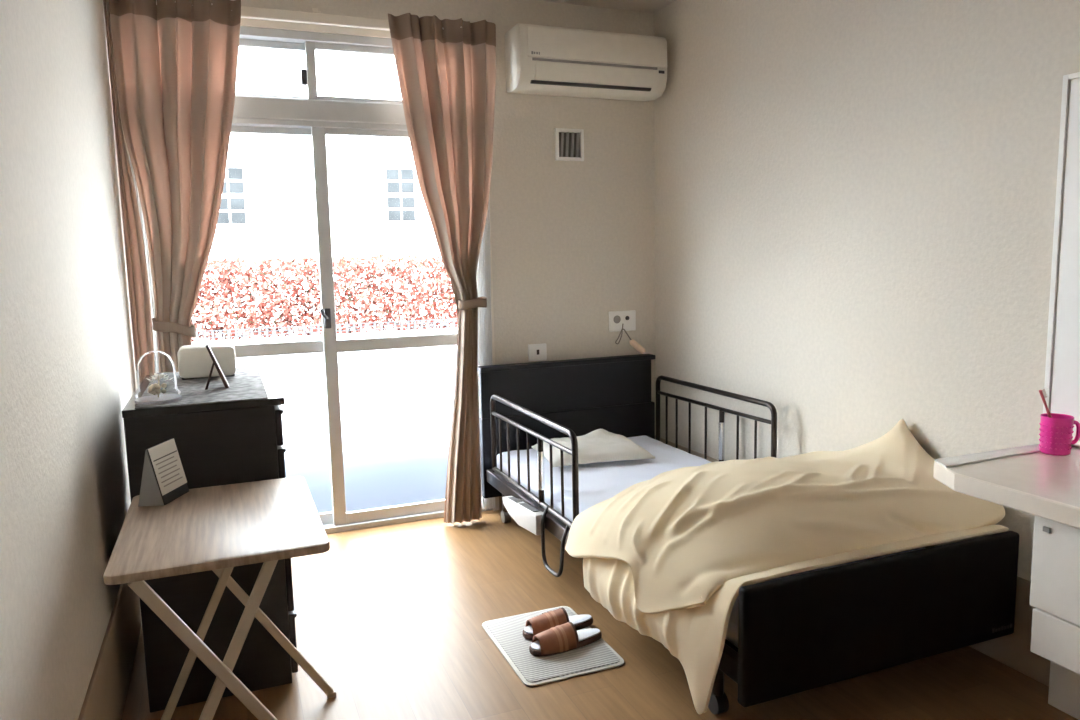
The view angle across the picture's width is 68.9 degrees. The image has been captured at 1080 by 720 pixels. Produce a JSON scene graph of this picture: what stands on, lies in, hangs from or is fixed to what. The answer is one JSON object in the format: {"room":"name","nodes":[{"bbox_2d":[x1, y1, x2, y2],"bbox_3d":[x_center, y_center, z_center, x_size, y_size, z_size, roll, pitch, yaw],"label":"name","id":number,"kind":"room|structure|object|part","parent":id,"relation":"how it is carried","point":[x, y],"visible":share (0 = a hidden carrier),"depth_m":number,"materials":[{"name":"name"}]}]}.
{"room":"nursing home bedroom","nodes":[
{"label":"nursing home bedroom","id":0,"kind":"room"},
{"bbox_2d":[0,0,136,719],"bbox_3d":[-0.872,-0.097,0.984,0.140,2.600,5.480,-4,8,-22],"label":"wall","id":1,"kind":"structure","parent":0,"point":[68,369],"depth_m":1.85,"materials":[{"name":"white paint"}]},
{"bbox_2d":[78,583,141,719],"bbox_3d":[-0.777,1.038,1.157,0.010,0.300,5.200,-4,8,-22],"label":"baseboard","id":2,"kind":"structure","parent":1,"relation":"attached to","point":[105,697],"depth_m":2.29,"materials":[{"name":"wood"}]},
{"bbox_2d":[109,0,654,401],"bbox_3d":[-0.597,-0.482,3.949,2.605,2.600,0.140,-4,8,-22],"label":"wall","id":3,"kind":"structure","parent":0,"point":[573,242],"depth_m":4.13,"materials":[{"name":"beige paint"}]},
{"bbox_2d":[123,6,498,533],"bbox_3d":[-1.000,-0.376,3.748,1.665,2.462,0.232,-4,8,-22],"label":"window","id":4,"kind":"structure","parent":3,"relation":"in","point":[366,422],"depth_m":3.84,"materials":[{"name":"glass"}]},
{"bbox_2d":[129,155,158,372],"bbox_3d":[-1.696,-0.299,3.416,0.080,2.380,0.038,-4,8,-22],"label":"lace curtain","id":5,"kind":"object","parent":4,"relation":"hanging from","point":[156,362],"visible":0.12,"depth_m":3.40,"materials":[{"name":"white fabric"}]},
{"bbox_2d":[103,0,240,384],"bbox_3d":[-1.477,-0.308,3.378,0.518,2.414,0.109,-4,8,-22],"label":"curtain","id":6,"kind":"object","parent":4,"relation":"hanging from","point":[176,61],"visible":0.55,"depth_m":3.29,"materials":[{"name":"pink fabric"}]},
{"bbox_3d":[-1.398,-1.310,3.530,0.738,0.258,0.032,-4,8,-22],"label":"sash","id":7,"kind":"part","parent":4,"relation":"part of","materials":[{"name":"glass"}]},
{"bbox_3d":[-1.360,-0.116,3.693,0.768,1.919,0.032,-4,8,-22],"label":"sliding sash","id":8,"kind":"part","parent":4,"relation":"part of","materials":[{"name":"glass"}]},
{"bbox_3d":[-1.349,0.382,3.757,0.668,0.803,0.001,-4,8,-22],"label":"frosted pane","id":9,"kind":"part","parent":4,"relation":"part of","materials":[{"name":"white glass"}]},
{"bbox_3d":[-0.999,-1.545,3.533,1.665,0.088,0.092,-4,8,-22],"label":"curtain rail","id":10,"kind":"part","parent":4,"relation":"part of","materials":[{"name":"white metal"}]},
{"bbox_3d":[-0.708,-1.354,3.761,0.788,0.258,0.032,-4,8,-22],"label":"sash","id":11,"kind":"part","parent":4,"relation":"part of","materials":[{"name":"glass"}]},
{"bbox_3d":[-1.022,-0.329,3.784,1.561,2.360,0.120,-4,8,-22],"label":"frame","id":12,"kind":"part","parent":4,"relation":"part of","materials":[{"name":"metal"}]},
{"bbox_3d":[-0.679,-0.159,3.916,0.781,1.919,0.032,-4,8,-22],"label":"sliding sash","id":13,"kind":"part","parent":4,"relation":"part of","materials":[{"name":"glass"}]},
{"bbox_3d":[-0.662,0.339,3.982,0.669,0.803,0.001,-4,8,-22],"label":"frosted pane","id":14,"kind":"part","parent":4,"relation":"part of","materials":[{"name":"white glass"}]},
{"bbox_2d":[388,13,495,524],"bbox_3d":[-0.419,-0.385,3.799,0.521,2.414,0.107,-4,8,-22],"label":"curtain","id":15,"kind":"object","parent":4,"relation":"hanging from","point":[446,68],"visible":1,"depth_m":3.74,"materials":[{"name":"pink fabric"}]},
{"bbox_2d":[477,195,495,508],"bbox_3d":[-0.286,-0.401,3.975,0.090,2.380,0.036,-4,8,-22],"label":"lace curtain","id":16,"kind":"object","parent":4,"relation":"hanging from","point":[484,261],"visible":0.27,"depth_m":3.99,"materials":[{"name":"white fabric"}]},
{"bbox_2d":[499,496,501,508],"bbox_3d":[0.217,0.612,4.327,0.945,0.300,0.010,-4,8,-22],"label":"baseboard","id":17,"kind":"structure","parent":3,"relation":"attached to","point":[500,497],"depth_m":4.17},
{"bbox_2d":[528,343,546,360],"bbox_3d":[-0.014,-0.040,4.154,0.104,0.090,0.014,-4,8,-22],"label":"wall socket","id":18,"kind":"object","parent":3,"relation":"attached to","point":[536,352],"visible":1,"depth_m":4.15,"materials":[{"name":"plastic"}]},
{"bbox_2d":[554,128,583,160],"bbox_3d":[0.153,-1.119,4.091,0.160,0.162,0.018,-4,8,-22],"label":"air vent","id":19,"kind":"object","parent":3,"relation":"in","point":[569,143],"visible":1,"depth_m":4.09,"materials":[{"name":"plastic"}]},
{"bbox_2d":[505,23,666,100],"bbox_3d":[0.242,-1.487,3.962,0.805,0.297,0.231,-4,8,-22],"label":"air conditioner","id":20,"kind":"object","parent":3,"relation":"attached to","point":[540,60],"visible":1,"depth_m":3.86,"materials":[{"name":"white plastic"}]},
{"bbox_3d":[0.292,-1.532,3.858,0.758,0.143,0.008,-4,8,-22],"label":"panel","id":21,"kind":"part","parent":20,"relation":"part of","materials":[{"name":"white plastic"}]},
{"bbox_2d":[609,310,635,331],"bbox_3d":[0.453,-0.214,4.321,0.164,0.112,0.016,-4,8,-22],"label":"socket","id":22,"kind":"object","parent":3,"relation":"attached to","point":[616,318],"visible":1,"depth_m":4.32,"materials":[{"name":"plastic"}]},
{"bbox_2d":[615,324,645,353],"bbox_3d":[0.495,-0.116,4.292,0.165,0.162,0.053,1,8,17],"label":"handset","id":23,"kind":"object","parent":22,"relation":"hanging from","point":[637,346],"visible":1,"depth_m":4.28,"materials":[{"name":"beige plastic"}]},
{"bbox_3d":[0.455,-0.143,4.307,0.091,0.111,0.042,-1,7,0],"label":"cord","id":24,"kind":"part","parent":23,"relation":"part of","materials":[{"name":"grey plastic"}]},
{"bbox_2d":[121,509,1077,719],"bbox_3d":[0.430,1.149,1.660,2.885,0.100,5.480,-4,8,-22],"label":"floor","id":25,"kind":"structure","parent":0,"point":[391,617],"depth_m":2.54,"materials":[{"name":"brown wood"}]},
{"bbox_2d":[122,367,297,712],"bbox_3d":[-1.112,0.537,2.715,0.438,0.913,0.790,-4,8,-22],"label":"dresser","id":26,"kind":"object","parent":25,"relation":"on","point":[231,442],"visible":0.64,"depth_m":2.35,"materials":[{"name":"black wood"}]},
{"bbox_2d":[135,367,267,408],"bbox_3d":[-1.132,0.082,2.666,0.361,0.002,0.797,-4,8,-22],"label":"mat","id":27,"kind":"object","parent":26,"relation":"on","point":[247,383],"visible":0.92,"depth_m":2.55,"materials":[{"name":"grey fabric"}]},
{"bbox_2d":[134,351,181,403],"bbox_3d":[-1.143,0.047,2.344,0.128,0.150,0.128,-4,8,-22],"label":"glass dome","id":28,"kind":"object","parent":27,"relation":"on","point":[164,398],"visible":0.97,"depth_m":2.34,"materials":[{"name":"clear glass"}]},
{"bbox_2d":[146,373,173,396],"bbox_3d":[-1.135,0.075,2.346,0.069,0.074,0.072,0,7,7],"label":"dried flowers","id":29,"kind":"object","parent":28,"relation":"in","point":[153,389],"visible":1,"depth_m":2.35,"materials":[{"name":"white plant"}]},
{"bbox_2d":[177,343,235,378],"bbox_3d":[-1.202,0.003,2.844,0.190,0.112,0.110,-4,8,-22],"label":"box","id":30,"kind":"object","parent":27,"relation":"on","point":[194,361],"visible":0.95,"depth_m":2.79,"materials":[{"name":"plastic"}]},
{"bbox_2d":[205,344,228,389],"bbox_3d":[-1.064,0.019,2.581,0.074,0.142,0.080,-4,8,-22],"label":"frame","id":31,"kind":"object","parent":27,"relation":"on","point":[221,374],"visible":1,"depth_m":2.55,"materials":[{"name":"brown wood"}]},
{"bbox_3d":[-1.069,0.050,2.550,0.037,0.088,0.020,-4,8,-22],"label":"support leg","id":32,"kind":"part","parent":31,"relation":"part of","materials":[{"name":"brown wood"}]},
{"bbox_3d":[-0.935,0.164,2.743,0.020,0.110,0.774,-4,8,-22],"label":"drawer","id":33,"kind":"part","parent":26,"relation":"part of","materials":[{"name":"black wood"}]},
{"bbox_3d":[-0.932,0.283,2.758,0.020,0.110,0.774,-4,8,-22],"label":"drawer","id":34,"kind":"part","parent":26,"relation":"part of","materials":[{"name":"black wood"}]},
{"bbox_3d":[-0.925,0.647,2.804,0.020,0.195,0.774,-4,8,-22],"label":"drawer","id":35,"kind":"part","parent":26,"relation":"part of","materials":[{"name":"black wood"}]},
{"bbox_3d":[-0.920,0.850,2.830,0.020,0.195,0.774,-4,8,-22],"label":"drawer","id":36,"kind":"part","parent":26,"relation":"part of","materials":[{"name":"black wood"}]},
{"bbox_2d":[103,476,336,719],"bbox_3d":[-0.750,0.730,1.991,0.502,0.700,0.626,-4,8,-22],"label":"folding table","id":37,"kind":"object","parent":25,"relation":"on","point":[218,529],"visible":0.88,"depth_m":1.79,"materials":[{"name":"brown wood"}]},
{"bbox_2d":[138,438,188,506],"bbox_3d":[-0.997,0.294,2.076,0.067,0.149,0.132,-1,7,4],"label":"card stand","id":38,"kind":"object","parent":37,"relation":"on","point":[164,481],"visible":1,"depth_m":2.04,"materials":[{"name":"white paper"}]},
{"bbox_3d":[-1.003,0.303,2.018,0.064,0.146,0.004,-2,7,-4],"label":"panel","id":39,"kind":"part","parent":38,"relation":"part of","materials":[{"name":"beige paper"}]},
{"bbox_3d":[-1.014,0.295,2.076,0.086,0.148,0.119,-4,8,-22],"label":"panel","id":40,"kind":"part","parent":38,"relation":"part of","materials":[{"name":"white paper"}]},
{"bbox_3d":[-0.932,0.709,2.228,0.332,0.674,0.013,-4,8,-22],"label":"leg","id":41,"kind":"part","parent":37,"relation":"part of","materials":[{"name":"beige wood"}]},
{"bbox_3d":[-0.626,0.766,1.735,0.455,0.678,0.013,-4,8,-22],"label":"leg","id":42,"kind":"part","parent":37,"relation":"part of","materials":[{"name":"beige wood"}]},
{"bbox_3d":[-0.723,0.771,1.712,0.334,0.675,0.013,-4,8,-22],"label":"leg","id":43,"kind":"part","parent":37,"relation":"part of","materials":[{"name":"beige wood"}]},
{"bbox_3d":[-0.846,0.701,2.278,0.453,0.677,0.013,-4,8,-22],"label":"leg","id":44,"kind":"part","parent":37,"relation":"part of","materials":[{"name":"beige wood"}]},
{"bbox_2d":[482,606,623,686],"bbox_3d":[0.032,0.969,2.704,0.350,0.010,0.476,-4,8,-22],"label":"floor mat","id":45,"kind":"object","parent":25,"relation":"on","point":[506,633],"visible":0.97,"depth_m":2.59,"materials":[{"name":"fabric"}]},
{"bbox_2d":[523,607,592,639],"bbox_3d":[0.066,0.916,2.773,0.269,0.075,0.101,-4,8,-22],"label":"slipper","id":46,"kind":"object","parent":45,"relation":"on","point":[535,625],"visible":0.85,"depth_m":2.74,"materials":[{"name":"brown leather"}]},
{"bbox_2d":[529,622,601,655],"bbox_3d":[0.090,0.929,2.661,0.268,0.075,0.102,-4,8,-22],"label":"slipper","id":47,"kind":"object","parent":45,"relation":"on","point":[565,637],"visible":1,"depth_m":2.62,"materials":[{"name":"brown leather"}]},
{"bbox_2d":[477,354,1018,714],"bbox_3d":[0.552,0.506,3.194,1.037,0.779,2.225,-4,8,-22],"label":"bed","id":48,"kind":"object","parent":25,"relation":"on","point":[799,633],"visible":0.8,"depth_m":2.25,"materials":[{"name":"black wood"}]},
{"bbox_3d":[-0.173,0.684,3.944,0.036,0.160,0.034,-4,8,-22],"label":"leg","id":49,"kind":"part","parent":48,"relation":"part of","materials":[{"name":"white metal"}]},
{"bbox_2d":[502,496,544,535],"bbox_3d":[-0.077,0.669,3.458,0.042,0.115,0.425,-4,8,-22],"label":"control box","id":50,"kind":"object","parent":48,"relation":"on","point":[525,512],"depth_m":3.40,"materials":[{"name":"white plastic"}]},
{"bbox_2d":[490,394,578,576],"bbox_3d":[-0.059,0.519,3.428,0.057,0.613,0.995,-4,8,-22],"label":"rail","id":51,"kind":"object","parent":48,"relation":"attached to","point":[540,438],"visible":0.99,"depth_m":3.26,"materials":[{"name":"brown metal"}]},
{"bbox_3d":[-0.048,0.409,3.420,0.025,0.392,0.995,-4,8,-22],"label":"frame","id":52,"kind":"part","parent":51,"relation":"part of","materials":[{"name":"brown metal"}]},
{"bbox_3d":[0.004,0.470,3.301,0.025,0.300,0.025,-4,8,-22],"label":"post","id":53,"kind":"part","parent":51,"relation":"part of","materials":[{"name":"brown metal"}]},
{"bbox_3d":[0.157,0.140,4.157,1.000,0.280,0.075,-4,8,-22],"label":"headboard","id":54,"kind":"part","parent":48,"relation":"part of","materials":[{"name":"black wood"}]},
{"bbox_3d":[0.167,0.469,4.206,1.002,0.415,0.045,-4,8,-22],"label":"headboard","id":55,"kind":"part","parent":48,"relation":"part of","materials":[{"name":"black wood"}]},
{"bbox_3d":[0.139,0.705,3.039,0.030,0.065,2.135,-4,8,-22],"label":"rail","id":56,"kind":"part","parent":48,"relation":"part of","materials":[{"name":"brown metal"}]},
{"bbox_2d":[497,435,923,647],"bbox_3d":[0.572,0.595,3.196,0.896,0.110,2.102,-4,8,-22],"label":"mattress","id":57,"kind":"object","parent":48,"relation":"on","point":[599,482],"visible":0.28,"depth_m":3.53,"materials":[{"name":"white fabric"}]},
{"bbox_2d":[532,429,654,466],"bbox_3d":[0.248,0.405,3.810,0.500,0.092,0.400,-3,7,-14],"label":"pillow","id":58,"kind":"object","parent":57,"relation":"on","point":[599,445],"visible":0.82,"depth_m":3.69,"materials":[{"name":"white fabric"}]},
{"bbox_2d":[565,419,1008,713],"bbox_3d":[0.758,0.568,2.694,1.119,0.664,1.052,-4,8,-22],"label":"duvet","id":59,"kind":"object","parent":57,"relation":"on","point":[669,556],"visible":1,"depth_m":2.33,"materials":[{"name":"beige fabric"}]},
{"bbox_2d":[656,375,776,460],"bbox_3d":[0.820,0.332,3.817,0.028,0.408,0.995,-4,8,-22],"label":"rail","id":60,"kind":"object","parent":48,"relation":"attached to","point":[773,421],"visible":0.79,"depth_m":3.73,"materials":[{"name":"brown metal"}]},
{"bbox_3d":[0.860,0.389,3.727,0.025,0.315,0.025,-4,8,-22],"label":"post","id":61,"kind":"part","parent":60,"relation":"part of","materials":[{"name":"brown metal"}]},
{"bbox_3d":[0.510,0.885,2.259,0.036,0.160,0.034,-4,8,-22],"label":"leg","id":62,"kind":"part","parent":48,"relation":"part of","materials":[{"name":"brown metal"}]},
{"bbox_3d":[0.973,0.706,2.200,0.990,0.320,0.034,-4,8,-22],"label":"footboard","id":63,"kind":"part","parent":48,"relation":"part of","materials":[{"name":"black wood"}]},
{"bbox_2d":[933,443,1079,719],"bbox_3d":[1.463,0.682,1.770,0.534,0.754,1.032,-4,8,-22],"label":"vanity unit","id":64,"kind":"object","parent":25,"relation":"on","point":[1026,479],"visible":0.98,"depth_m":1.86,"materials":[{"name":"white laminate"}]},
{"bbox_2d":[933,446,1079,528],"bbox_3d":[1.455,0.338,1.726,0.534,0.048,1.032,-4,8,-22],"label":"countertop","id":65,"kind":"structure","parent":64,"relation":"on","point":[1039,484],"depth_m":1.94,"materials":[{"name":"white laminate"}]},
{"bbox_2d":[1039,413,1079,455],"bbox_3d":[1.430,0.205,2.166,0.098,0.104,0.081,4,9,34],"label":"mug","id":66,"kind":"object","parent":65,"relation":"on","point":[1056,432],"visible":1,"depth_m":2.14,"materials":[{"name":"pink ceramic"}]},
{"bbox_2d":[1039,389,1051,417],"bbox_3d":[1.403,0.162,2.160,0.088,0.173,0.010,-3,7,-11],"label":"toothbrush","id":67,"kind":"object","parent":66,"relation":"in","point":[1042,391],"visible":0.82,"depth_m":2.15,"materials":[{"name":"pink plastic"}]},
{"bbox_3d":[1.474,0.201,2.170,0.033,0.070,0.011,-1,7,0],"label":"handle","id":68,"kind":"part","parent":66,"relation":"part of","materials":[{"name":"pink plastic"}]},
{"bbox_3d":[1.319,0.686,1.549,0.015,0.109,0.732,-4,8,-22],"label":"drawer","id":69,"kind":"part","parent":64,"relation":"part of","materials":[{"name":"white laminate"}]},
{"bbox_3d":[1.312,0.514,1.529,0.019,0.225,0.738,-4,8,-22],"label":"cabinet door","id":70,"kind":"part","parent":64,"relation":"part of","materials":[{"name":"white laminate"}]},
{"bbox_2d":[538,0,675,12],"bbox_3d":[0.371,-1.528,1.318,2.885,0.100,5.480,-4,8,-22],"label":"ceiling","id":71,"kind":"structure","parent":0,"point":[650,6],"depth_m":4.03,"materials":[{"name":"paint"}]},
{"bbox_2d":[654,0,1079,580],"bbox_3d":[1.674,-0.282,1.994,0.140,2.600,5.480,-4,8,-22],"label":"wall","id":72,"kind":"structure","parent":0,"point":[855,200],"depth_m":2.95,"materials":[{"name":"white paint"}]},
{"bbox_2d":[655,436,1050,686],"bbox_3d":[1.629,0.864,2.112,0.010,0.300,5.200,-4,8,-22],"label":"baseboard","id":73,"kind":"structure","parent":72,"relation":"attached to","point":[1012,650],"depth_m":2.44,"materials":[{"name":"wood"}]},
{"bbox_2d":[1043,72,1079,445],"bbox_3d":[1.667,-0.226,1.790,0.030,1.029,1.015,-4,8,-22],"label":"mirror","id":74,"kind":"object","parent":72,"relation":"attached to","point":[1062,369],"visible":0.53,"depth_m":2.21,"materials":[{"name":"white plastic"}]},
{"label":"outside","id":75,"kind":"structure","parent":0,"visible":0},
{"bbox_3d":[-2.907,0.364,10.744,30.000,0.200,13.800,-4,8,-22],"label":"floor","id":76,"kind":"structure","parent":75,"visible":0},
{"bbox_2d":[192,328,456,344],"bbox_3d":[-1.401,0.123,8.265,13.000,0.860,0.160,-4,8,-22],"label":"wall","id":77,"kind":"structure","parent":76,"relation":"on","point":[444,330],"depth_m":7.91,"materials":[{"name":"white concrete"}]},
{"bbox_2d":[191,318,457,341],"bbox_3d":[-1.411,-0.355,8.204,12.000,0.105,0.020,-4,8,-22],"label":"wire fence","id":78,"kind":"object","parent":77,"relation":"on","point":[434,322],"visible":0.24,"depth_m":7.87,"materials":[{"name":"white metal"}]},
{"bbox_2d":[191,253,457,341],"bbox_3d":[-2.291,-0.317,8.527,6.863,1.698,0.733,-4,8,-22],"label":"hedge","id":79,"kind":"object","parent":76,"relation":"on","point":[339,269],"visible":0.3,"depth_m":8.36,"materials":[{"name":"red plant"}]},
{"bbox_2d":[192,47,457,341],"bbox_3d":[-3.019,-2.623,11.839,17.000,5.450,1.045,-4,8,-22],"label":"building","id":80,"kind":"structure","parent":76,"relation":"on","point":[268,210],"depth_m":11.25,"materials":[{"name":"white paint"}]}
]}

